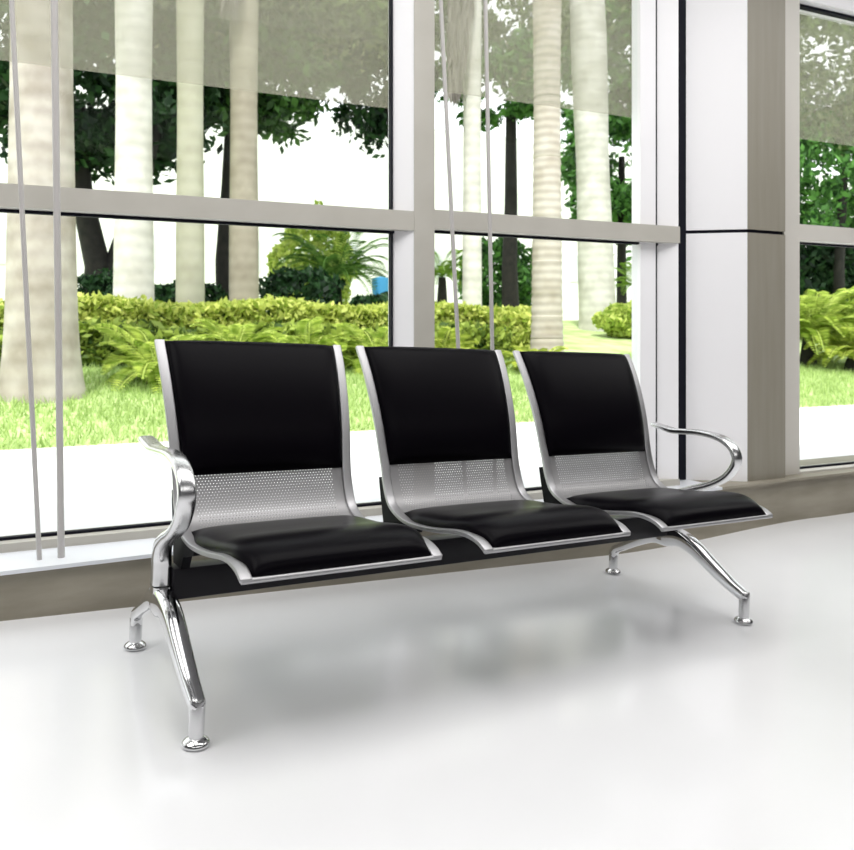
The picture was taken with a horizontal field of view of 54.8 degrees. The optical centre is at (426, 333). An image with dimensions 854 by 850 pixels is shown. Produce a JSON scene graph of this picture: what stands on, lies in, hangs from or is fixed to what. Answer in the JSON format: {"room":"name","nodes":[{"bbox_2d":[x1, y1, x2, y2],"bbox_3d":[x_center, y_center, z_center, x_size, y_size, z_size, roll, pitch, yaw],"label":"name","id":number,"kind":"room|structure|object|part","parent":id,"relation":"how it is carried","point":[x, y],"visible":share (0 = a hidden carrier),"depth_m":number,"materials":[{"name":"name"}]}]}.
{"room":"waiting area","nodes":[
{"label":"waiting area","id":0,"kind":"room"},
{"bbox_2d":[0,512,853,849],"bbox_3d":[1.740,0.893,-0.184,11.000,0.217,8.200,0,0,-25],"label":"floor","id":1,"kind":"structure","parent":0,"point":[572,704],"depth_m":1.94,"materials":[{"name":"white tile"}]},
{"bbox_2d":[124,339,772,751],"bbox_3d":[0.156,0.480,2.437,1.877,0.926,0.757,0,0,-31],"label":"bench","id":2,"kind":"object","parent":1,"relation":"on","point":[233,408],"visible":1,"depth_m":2.34,"materials":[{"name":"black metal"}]},
{"bbox_3d":[-0.619,0.445,1.970,0.058,0.360,0.411,0,0,-31],"label":"armrest","id":3,"kind":"part","parent":2,"relation":"part of","materials":[{"name":"silver metal"}]},
{"bbox_3d":[-0.545,0.266,1.961,0.035,0.498,0.672,0,0,-33],"label":"rail","id":4,"kind":"part","parent":2,"relation":"part of","materials":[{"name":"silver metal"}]},
{"bbox_2d":[165,340,341,474],"bbox_3d":[-0.466,0.201,2.305,0.502,0.349,0.165,2,0,-31],"label":"cushion","id":5,"kind":"object","parent":2,"relation":"on","point":[232,407],"depth_m":2.26,"materials":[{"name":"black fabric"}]},
{"bbox_3d":[-0.338,0.287,2.088,0.520,0.463,0.650,2,0,-31],"label":"seat","id":6,"kind":"part","parent":2,"relation":"part of","materials":[{"name":"silver metal"}]},
{"bbox_2d":[192,515,431,576],"bbox_3d":[-0.282,0.484,1.983,0.480,0.072,0.427,2,0,-31],"label":"seat cushion","id":7,"kind":"object","parent":2,"relation":"on","point":[323,545],"depth_m":1.84,"materials":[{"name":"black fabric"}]},
{"bbox_3d":[-0.138,0.284,2.210,0.053,0.496,0.675,0,0,-27],"label":"rail","id":8,"kind":"part","parent":2,"relation":"part of","materials":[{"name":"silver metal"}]},
{"bbox_3d":[-0.027,0.287,2.277,0.035,0.498,0.672,0,0,-33],"label":"rail","id":9,"kind":"part","parent":2,"relation":"part of","materials":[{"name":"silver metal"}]},
{"bbox_2d":[364,346,511,464],"bbox_3d":[0.052,0.223,2.620,0.502,0.349,0.165,2,0,-31],"label":"cushion","id":10,"kind":"object","parent":2,"relation":"on","point":[435,406],"depth_m":2.57,"materials":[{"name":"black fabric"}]},
{"bbox_3d":[0.180,0.309,2.403,0.520,0.463,0.650,2,0,-31],"label":"seat","id":11,"kind":"part","parent":2,"relation":"part of","materials":[{"name":"silver metal"}]},
{"bbox_2d":[404,500,621,547],"bbox_3d":[0.236,0.506,2.299,0.480,0.072,0.427,2,0,-31],"label":"seat cushion","id":12,"kind":"object","parent":2,"relation":"on","point":[508,523],"depth_m":2.15,"materials":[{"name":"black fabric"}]},
{"bbox_3d":[0.380,0.305,2.526,0.053,0.496,0.675,0,0,-27],"label":"rail","id":13,"kind":"part","parent":2,"relation":"part of","materials":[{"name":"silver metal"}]},
{"bbox_2d":[520,351,644,455],"bbox_3d":[0.570,0.244,2.935,0.502,0.349,0.165,2,0,-31],"label":"cushion","id":14,"kind":"object","parent":2,"relation":"on","point":[582,403],"depth_m":2.88,"materials":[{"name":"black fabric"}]},
{"bbox_3d":[0.491,0.309,2.592,0.035,0.498,0.672,0,0,-33],"label":"rail","id":15,"kind":"part","parent":2,"relation":"part of","materials":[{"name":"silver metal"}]},
{"bbox_3d":[0.698,0.331,2.719,0.520,0.463,0.650,2,0,-31],"label":"seat","id":16,"kind":"part","parent":2,"relation":"part of","materials":[{"name":"silver metal"}]},
{"bbox_2d":[566,488,765,525],"bbox_3d":[0.754,0.527,2.614,0.480,0.072,0.427,2,0,-31],"label":"seat cushion","id":17,"kind":"object","parent":2,"relation":"on","point":[658,506],"depth_m":2.47,"materials":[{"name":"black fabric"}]},
{"bbox_3d":[0.926,0.513,2.899,0.069,0.356,0.386,2,0,-31],"label":"armrest","id":18,"kind":"part","parent":2,"relation":"part of","materials":[{"name":"silver metal"}]},
{"bbox_3d":[0.898,0.327,2.841,0.053,0.496,0.675,0,0,-27],"label":"rail","id":19,"kind":"part","parent":2,"relation":"part of","materials":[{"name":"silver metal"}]},
{"bbox_2d":[0,87,853,319],"bbox_3d":[4.995,-4.590,41.443,100.000,9.500,3.050,0,0,-25],"label":"sky","id":20,"kind":"structure","parent":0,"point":[328,168],"depth_m":35.79,"materials":[{"name":"white"}]},
{"bbox_2d":[800,0,853,25],"bbox_3d":[0.058,-0.440,3.434,11.000,3.200,0.320,0,0,-25],"label":"wall","id":21,"kind":"structure","parent":0,"point":[846,7],"depth_m":4.24,"materials":[{"name":"white paint"}]},
{"bbox_2d":[0,0,434,552],"bbox_3d":[-1.820,-0.472,2.485,3.995,2.376,0.182,0,0,-25],"label":"window","id":22,"kind":"structure","parent":21,"relation":"in","point":[408,221],"depth_m":3.21,"materials":[{"name":"white paint"}]},
{"bbox_3d":[-1.847,0.692,2.442,3.908,0.048,0.118,0,0,-25],"label":"rail","id":23,"kind":"part","parent":22,"relation":"part of","materials":[{"name":"silver metal"}]},
{"bbox_3d":[-1.820,-0.482,2.485,3.995,2.356,0.182,0,0,-25],"label":"frame","id":24,"kind":"part","parent":22,"relation":"part of","materials":[{"name":"silver metal"}]},
{"bbox_2d":[0,475,721,575],"bbox_3d":[-1.776,0.702,2.373,6.780,0.012,0.680,0,0,-25],"label":"window sill","id":25,"kind":"structure","parent":21,"relation":"attached to","point":[17,562],"depth_m":2.60,"materials":[{"name":"white"}]},
{"bbox_2d":[0,474,853,620],"bbox_3d":[0.136,0.984,3.267,11.000,0.552,0.670,0,0,-25],"label":"trim","id":26,"kind":"structure","parent":21,"relation":"attached to","point":[122,584],"depth_m":2.86,"materials":[{"name":"stone"}]},
{"bbox_2d":[435,0,679,504],"bbox_3d":[0.568,-0.472,3.564,1.245,2.376,0.122,0,0,-25],"label":"window","id":27,"kind":"structure","parent":21,"relation":"in","point":[653,234],"depth_m":3.75,"materials":[{"name":"white paint"}]},
{"bbox_3d":[0.568,0.692,3.565,1.245,0.048,0.118,0,0,-25],"label":"rail","id":28,"kind":"part","parent":27,"relation":"part of","materials":[{"name":"silver metal"}]},
{"bbox_2d":[678,0,688,479],"bbox_3d":[1.157,-0.482,3.995,0.194,2.356,0.210,0,0,-25],"label":"trim","id":29,"kind":"structure","parent":21,"relation":"attached to","point":[681,3],"depth_m":3.90,"materials":[{"name":"black"}]},
{"bbox_2d":[693,455,853,489],"bbox_3d":[3.158,0.702,4.806,4.220,0.012,0.426,0,0,-25],"label":"trim","id":30,"kind":"structure","parent":21,"relation":"attached to","point":[813,475],"depth_m":4.03,"materials":[{"name":"stone"}]},
{"bbox_2d":[686,232,784,481],"bbox_3d":[1.441,0.112,4.017,0.470,1.168,0.330,0,0,-25],"label":"pillar","id":31,"kind":"structure","parent":30,"relation":"on","point":[735,282],"depth_m":3.89,"materials":[{"name":"white paint"}]},
{"bbox_2d":[689,229,782,234],"bbox_3d":[1.443,-0.480,4.018,0.455,0.016,0.310,0,0,-25],"label":"joint","id":32,"kind":"object","parent":31,"relation":"on","point":[737,230],"visible":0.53,"depth_m":3.90,"materials":[{"name":"black"}]},
{"bbox_2d":[686,0,784,231],"bbox_3d":[1.441,-1.074,4.017,0.470,1.172,0.330,0,0,-25],"label":"pillar","id":33,"kind":"structure","parent":32,"relation":"on","point":[735,49],"depth_m":3.89,"materials":[{"name":"white paint"}]},
{"bbox_3d":[1.543,-1.074,4.064,0.244,1.172,0.330,0,0,-25],"label":"panel","id":34,"kind":"part","parent":33,"relation":"part of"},
{"bbox_3d":[1.543,0.112,4.064,0.244,1.168,0.330,0,0,-25],"label":"panel","id":35,"kind":"part","parent":31,"relation":"part of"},
{"bbox_2d":[783,0,853,474],"bbox_3d":[3.392,-0.472,4.903,3.715,2.376,0.192,0,0,-25],"label":"window","id":36,"kind":"structure","parent":21,"relation":"in","point":[796,234],"depth_m":4.06,"materials":[{"name":"grey metal"}]},
{"bbox_3d":[3.392,-0.482,4.903,3.715,2.356,0.192,0,0,-25],"label":"frame","id":37,"kind":"part","parent":36,"relation":"part of","materials":[{"name":"grey metal"}]},
{"bbox_3d":[3.410,0.702,4.881,3.700,0.029,0.128,0,0,-25],"label":"rail","id":38,"kind":"part","parent":36,"relation":"part of","materials":[{"name":"grey metal"}]},
{"bbox_3d":[1.761,-2.115,-0.229,11.400,0.150,8.500,0,0,-25],"label":"ceiling","id":39,"kind":"structure","parent":0,"visible":0},
{"bbox_2d":[9,0,41,559],"bbox_3d":[-1.247,-0.672,2.508,0.138,2.737,0.015,0,0,-25],"label":"cable","id":40,"kind":"object","parent":39,"relation":"hanging from","point":[11,2],"visible":1,"depth_m":2.51,"materials":[{"name":"grey plastic"}]},
{"bbox_2d":[51,0,64,557],"bbox_3d":[-1.150,-0.672,2.553,0.052,2.736,0.021,0,0,-25],"label":"blind cord","id":41,"kind":"object","parent":39,"relation":"hanging from","point":[54,3],"visible":1,"depth_m":2.55,"materials":[{"name":"grey plastic"}]},
{"bbox_2d":[439,0,467,502],"bbox_3d":[0.084,-0.672,3.193,0.171,2.737,0.016,0,0,-25],"label":"cable","id":42,"kind":"object","parent":39,"relation":"hanging from","point":[441,16],"visible":0.62,"depth_m":3.19,"materials":[{"name":"grey plastic"}]},
{"bbox_2d":[483,0,496,498],"bbox_3d":[0.244,-0.672,3.268,0.078,2.736,0.016,0,0,-25],"label":"hanging cable","id":43,"kind":"object","parent":39,"relation":"hanging from","point":[485,5],"visible":0.62,"depth_m":3.26,"materials":[{"name":"grey plastic"}]},
{"label":"outside","id":44,"kind":"structure","parent":0,"visible":0},
{"bbox_2d":[0,320,853,449],"bbox_3d":[8.421,0.292,41.189,130.000,1.335,52.400,0,0,-25],"label":"lawn","id":45,"kind":"structure","parent":44,"point":[575,339],"depth_m":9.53,"materials":[{"name":"green plant"}]},
{"bbox_2d":[0,0,86,403],"bbox_3d":[-4.318,-3.982,9.241,0.972,9.500,0.972,0,0,-25],"label":"palm tree","id":46,"kind":"object","parent":45,"relation":"on","point":[32,17],"visible":0.76,"depth_m":8.94,"materials":[{"name":"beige plant"}]},
{"bbox_2d":[77,267,171,309],"bbox_3d":[-5.969,-0.535,15.206,2.592,1.486,1.432,0,0,-25],"label":"bush","id":47,"kind":"object","parent":45,"relation":"on","point":[102,282],"visible":0.11,"depth_m":14.86,"materials":[{"name":"green plant"}]},
{"bbox_2d":[113,0,154,310],"bbox_3d":[-4.879,-4.455,13.722,0.750,9.500,0.750,0,0,-25],"label":"palm tree","id":48,"kind":"object","parent":45,"relation":"on","point":[133,253],"visible":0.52,"depth_m":13.47,"materials":[{"name":"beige plant"}]},
{"bbox_2d":[0,0,284,292],"bbox_3d":[-6.748,-5.190,16.979,7.960,10.346,5.761,0,0,0],"label":"leafy tree","id":49,"kind":"object","parent":45,"relation":"on","point":[93,20],"visible":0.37,"depth_m":16.03,"materials":[{"name":"green plant"}]},
{"bbox_3d":[-6.724,-5.106,16.681,4.575,4.143,6.541,0,0,40],"label":"crown","id":50,"kind":"part","parent":49,"relation":"part of","materials":[{"name":"green plant"}]},
{"bbox_3d":[-6.736,-7.990,17.091,8.828,4.745,5.531,0,0,-25],"label":"crown","id":51,"kind":"part","parent":49,"relation":"part of","materials":[{"name":"green plant"}]},
{"bbox_2d":[87,323,220,394],"bbox_3d":[-3.442,0.354,10.348,1.648,0.950,1.499,0,0,18],"label":"fern","id":52,"kind":"object","parent":45,"relation":"on","point":[141,363],"visible":0.56,"depth_m":10.07,"materials":[{"name":"green plant"}]},
{"bbox_2d":[176,0,204,303],"bbox_3d":[-4.192,-4.510,14.593,0.517,9.500,0.517,0,0,-25],"label":"palm tree","id":53,"kind":"object","parent":45,"relation":"on","point":[190,241],"visible":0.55,"depth_m":14.39,"materials":[{"name":"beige plant"}]},
{"bbox_2d":[154,279,228,301],"bbox_3d":[-4.804,-0.541,16.744,2.052,1.232,1.505,0,0,-25],"label":"bush","id":54,"kind":"object","parent":45,"relation":"on","point":[168,290],"visible":0.16,"depth_m":16.43,"materials":[{"name":"green plant"}]},
{"bbox_2d":[190,319,285,342],"bbox_3d":[-2.594,0.209,11.584,1.534,0.809,1.444,0,0,15],"label":"fern","id":55,"kind":"object","parent":45,"relation":"on","point":[235,330],"visible":0.38,"depth_m":11.32,"materials":[{"name":"green plant"}]},
{"bbox_2d":[219,0,258,310],"bbox_3d":[-3.612,-4.620,15.810,0.889,9.500,0.850,0,0,-25],"label":"palm tree","id":56,"kind":"object","parent":45,"relation":"on","point":[242,15],"visible":0.69,"depth_m":15.76,"materials":[{"name":"beige plant"}]},
{"bbox_2d":[0,315,512,366],"bbox_3d":[-3.990,0.170,11.784,11.876,0.892,1.100,0,0,-25],"label":"hedge","id":57,"kind":"object","parent":45,"relation":"on","point":[90,349],"visible":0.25,"depth_m":12.03,"materials":[{"name":"green plant"}]},
{"bbox_2d":[0,290,531,351],"bbox_3d":[-3.830,-0.077,12.766,12.940,1.146,1.630,0,0,-25],"label":"hedge","id":58,"kind":"object","parent":45,"relation":"on","point":[517,319],"visible":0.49,"depth_m":12.86,"materials":[{"name":"green plant"}]},
{"bbox_2d":[152,0,438,294],"bbox_3d":[-3.389,-5.601,19.702,8.272,10.915,5.650,0,0,-14],"label":"leafy tree","id":59,"kind":"object","parent":45,"relation":"on","point":[298,37],"visible":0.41,"depth_m":18.63,"materials":[{"name":"green plant"}]},
{"bbox_3d":[-4.490,-6.014,19.021,5.645,3.596,4.788,0,0,-25],"label":"crown","id":60,"kind":"part","parent":59,"relation":"part of","materials":[{"name":"green plant"}]},
{"bbox_3d":[-3.211,-8.493,19.917,8.165,5.130,5.660,0,0,-25],"label":"crown","id":61,"kind":"part","parent":59,"relation":"part of","materials":[{"name":"green plant"}]},
{"bbox_2d":[259,265,345,312],"bbox_3d":[-2.774,-0.752,18.108,2.154,1.546,1.607,0,0,-25],"label":"bush","id":62,"kind":"object","parent":45,"relation":"on","point":[280,283],"visible":0.48,"depth_m":17.70,"materials":[{"name":"green plant"}]},
{"bbox_2d":[266,199,360,303],"bbox_3d":[-3.172,-1.929,23.328,2.717,3.721,1.926,0,0,-25],"label":"bush","id":63,"kind":"object","parent":45,"relation":"on","point":[279,251],"visible":0.28,"depth_m":22.86,"materials":[{"name":"green plant"}]},
{"bbox_2d":[269,317,360,371],"bbox_3d":[-1.680,0.220,12.186,1.534,0.901,1.482,0,0,31],"label":"fern","id":64,"kind":"object","parent":45,"relation":"on","point":[316,321],"visible":0.23,"depth_m":11.80,"materials":[{"name":"green plant"}]},
{"bbox_2d":[272,231,387,302],"bbox_3d":[-2.138,-1.304,19.783,3.120,2.208,3.160,0,0,-25],"label":"cycad","id":65,"kind":"object","parent":45,"relation":"on","point":[345,268],"visible":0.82,"depth_m":19.51,"materials":[{"name":"green plant"}]},
{"bbox_3d":[-2.188,-0.775,19.936,0.320,1.150,0.304,0,0,-25],"label":"stem","id":66,"kind":"part","parent":65,"relation":"part of","materials":[{"name":"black plant"}]},
{"bbox_2d":[326,323,387,376],"bbox_3d":[-0.688,0.283,12.298,1.521,0.870,1.529,0,0,28],"label":"fern","id":67,"kind":"object","parent":45,"relation":"on","point":[381,330],"visible":0.26,"depth_m":12.12,"materials":[{"name":"green plant"}]},
{"bbox_2d":[335,291,387,306],"bbox_3d":[-0.855,-0.426,18.025,2.671,1.080,1.281,0,0,-25],"label":"bush","id":68,"kind":"object","parent":45,"relation":"on","point":[362,299],"visible":0.15,"depth_m":17.56,"materials":[{"name":"green plant"}]},
{"bbox_2d":[292,0,438,158],"bbox_3d":[-1.823,-5.877,20.964,4.900,11.235,4.656,0,0,-11],"label":"leafy tree","id":69,"kind":"object","parent":45,"relation":"on","point":[374,126],"visible":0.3,"depth_m":21.02,"materials":[{"name":"green plant"}]},
{"bbox_3d":[-1.439,-6.918,21.563,3.438,4.537,3.361,0,0,-25],"label":"crown","id":70,"kind":"part","parent":69,"relation":"part of","materials":[{"name":"green plant"}]},
{"bbox_2d":[372,276,387,294],"bbox_3d":[-1.069,-0.709,19.022,0.408,1.204,0.408,0,0,-25],"label":"bin","id":71,"kind":"object","parent":45,"relation":"on","point":[381,282],"visible":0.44,"depth_m":18.84,"materials":[{"name":"blue plastic"}]},
{"bbox_2d":[435,327,478,348],"bbox_3d":[0.255,0.295,13.255,1.385,0.790,1.465,0,0,34],"label":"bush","id":72,"kind":"object","parent":45,"relation":"on","point":[465,345],"visible":0.15,"depth_m":12.88,"materials":[{"name":"green plant"}]},
{"bbox_2d":[435,249,483,302],"bbox_3d":[0.334,-1.290,22.149,2.005,1.959,2.145,0,0,34],"label":"cycad","id":73,"kind":"object","parent":45,"relation":"on","point":[447,271],"visible":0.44,"depth_m":22.13,"materials":[{"name":"green plant"}]},
{"bbox_3d":[0.410,-0.910,22.246,0.320,1.200,0.304,0,0,-25],"label":"stem","id":74,"kind":"part","parent":73,"relation":"part of","materials":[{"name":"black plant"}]},
{"bbox_2d":[446,0,481,306],"bbox_3d":[0.870,-4.620,17.787,0.618,9.500,1.128,0,0,30],"label":"palm tree","id":75,"kind":"object","parent":45,"relation":"on","point":[463,46],"visible":0.91,"depth_m":17.91,"materials":[{"name":"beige plant"}]},
{"bbox_2d":[457,236,532,306],"bbox_3d":[2.163,-1.598,24.373,2.694,2.885,1.948,0,0,-25],"label":"bush","id":76,"kind":"object","parent":45,"relation":"on","point":[524,270],"visible":0.38,"depth_m":23.86,"materials":[{"name":"green plant"}]},
{"bbox_2d":[435,0,626,306],"bbox_3d":[2.454,-6.199,23.403,7.805,11.893,5.474,0,0,-25],"label":"leafy tree","id":77,"kind":"object","parent":45,"relation":"on","point":[514,65],"visible":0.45,"depth_m":22.95,"materials":[{"name":"green plant"}]},
{"bbox_3d":[1.976,-6.998,23.002,4.730,2.410,4.903,0,0,33],"label":"crown","id":78,"kind":"part","parent":77,"relation":"part of","materials":[{"name":"green plant"}]},
{"bbox_3d":[2.446,-9.546,23.430,7.648,5.199,5.260,0,0,-25],"label":"crown","id":79,"kind":"part","parent":77,"relation":"part of","materials":[{"name":"green plant"}]},
{"bbox_2d":[501,345,567,370],"bbox_3d":[1.702,0.478,12.802,1.037,0.574,1.107,0,0,-39],"label":"fern","id":80,"kind":"object","parent":45,"relation":"on","point":[508,353],"visible":0.21,"depth_m":12.92,"materials":[{"name":"green plant"}]},
{"bbox_2d":[530,0,563,351],"bbox_3d":[1.980,-4.125,13.603,0.618,9.500,0.618,0,0,-25],"label":"palm tree","id":81,"kind":"object","parent":45,"relation":"on","point":[547,299],"visible":0.84,"depth_m":13.40,"materials":[{"name":"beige plant"}]},
{"bbox_2d":[570,0,615,331],"bbox_3d":[4.274,-4.772,21.175,1.306,9.537,1.012,0,0,-25],"label":"palm tree","id":82,"kind":"object","parent":45,"relation":"on","point":[588,35],"visible":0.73,"depth_m":20.78,"materials":[{"name":"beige plant"}]},
{"bbox_2d":[560,0,631,303],"bbox_3d":[7.226,-7.078,29.941,7.239,13.636,5.782,0,0,-38],"label":"leafy tree","id":83,"kind":"object","parent":45,"relation":"on","point":[620,87],"visible":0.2,"depth_m":28.78,"materials":[{"name":"green plant"}]},
{"bbox_3d":[7.378,-10.642,29.939,7.303,6.507,6.050,0,0,-25],"label":"crown","id":84,"kind":"part","parent":83,"relation":"part of","materials":[{"name":"green plant"}]},
{"bbox_3d":[6.982,-5.984,29.893,4.892,6.635,5.215,0,0,26],"label":"crown","id":85,"kind":"part","parent":83,"relation":"part of","materials":[{"name":"green plant"}]},
{"bbox_2d":[591,299,631,337],"bbox_3d":[4.865,-0.308,19.464,2.012,1.043,1.447,0,0,-25],"label":"bush","id":86,"kind":"object","parent":45,"relation":"on","point":[615,320],"visible":0.57,"depth_m":18.99,"materials":[{"name":"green plant"}]},
{"bbox_2d":[614,262,631,295],"bbox_3d":[6.919,-1.312,27.480,1.971,2.005,2.170,0,0,-25],"label":"cycad","id":87,"kind":"object","parent":45,"relation":"on","point":[626,273],"visible":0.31,"depth_m":27.52,"materials":[{"name":"green plant"}]},
{"bbox_2d":[800,14,853,342],"bbox_3d":[10.168,-4.843,20.274,10.098,10.485,5.551,0,0,-21],"label":"leafy tree","id":88,"kind":"object","parent":45,"relation":"on","point":[819,124],"visible":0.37,"depth_m":19.43,"materials":[{"name":"green plant"}]},
{"bbox_3d":[10.200,-7.138,20.325,10.166,5.896,5.685,0,0,-25],"label":"crown","id":89,"kind":"part","parent":88,"relation":"part of","materials":[{"name":"green plant"}]},
{"bbox_3d":[9.891,-3.990,20.016,8.148,3.976,4.306,0,0,-25],"label":"crown","id":90,"kind":"part","parent":88,"relation":"part of","materials":[{"name":"green plant"}]},
{"bbox_2d":[800,288,853,366],"bbox_3d":[7.169,-0.054,15.507,2.628,1.467,2.461,0,0,18],"label":"feathery shrub","id":91,"kind":"object","parent":45,"relation":"on","point":[808,325],"visible":0.48,"depth_m":14.94,"materials":[{"name":"green plant"}]},
{"bbox_3d":[7.151,0.380,15.455,0.320,0.600,0.304,0,0,-25],"label":"stem","id":92,"kind":"part","parent":91,"relation":"part of","materials":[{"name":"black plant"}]},
{"bbox_2d":[800,214,853,316],"bbox_3d":[10.398,-1.470,21.853,7.418,3.766,2.876,0,0,-28],"label":"bush","id":93,"kind":"object","parent":45,"relation":"on","point":[816,262],"visible":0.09,"depth_m":20.62,"materials":[{"name":"green plant"}]},
{"bbox_2d":[800,286,853,345],"bbox_3d":[8.299,-0.093,16.053,2.558,1.546,2.502,0,0,-25],"label":"feathery shrub","id":94,"kind":"object","parent":45,"relation":"on","point":[844,313],"visible":0.2,"depth_m":15.52,"materials":[{"name":"green plant"}]},
{"bbox_2d":[803,327,853,371],"bbox_3d":[7.678,0.320,14.907,1.604,0.874,1.534,0,0,23],"label":"feathery shrub","id":95,"kind":"object","parent":45,"relation":"on","point":[838,348],"visible":0.79,"depth_m":14.82,"materials":[{"name":"green plant"}]},
{"bbox_3d":[7.718,0.607,14.947,0.320,0.300,0.304,0,0,-25],"label":"stem","id":96,"kind":"part","parent":95,"relation":"part of","materials":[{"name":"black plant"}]},
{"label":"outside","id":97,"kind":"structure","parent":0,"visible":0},
{"bbox_2d":[0,405,853,531],"bbox_3d":[11.315,1.035,11.243,90.000,0.150,4.350,0,0,-25],"label":"path","id":98,"kind":"structure","parent":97,"point":[108,483],"depth_m":5.60,"materials":[{"name":"concrete"}]}
]}

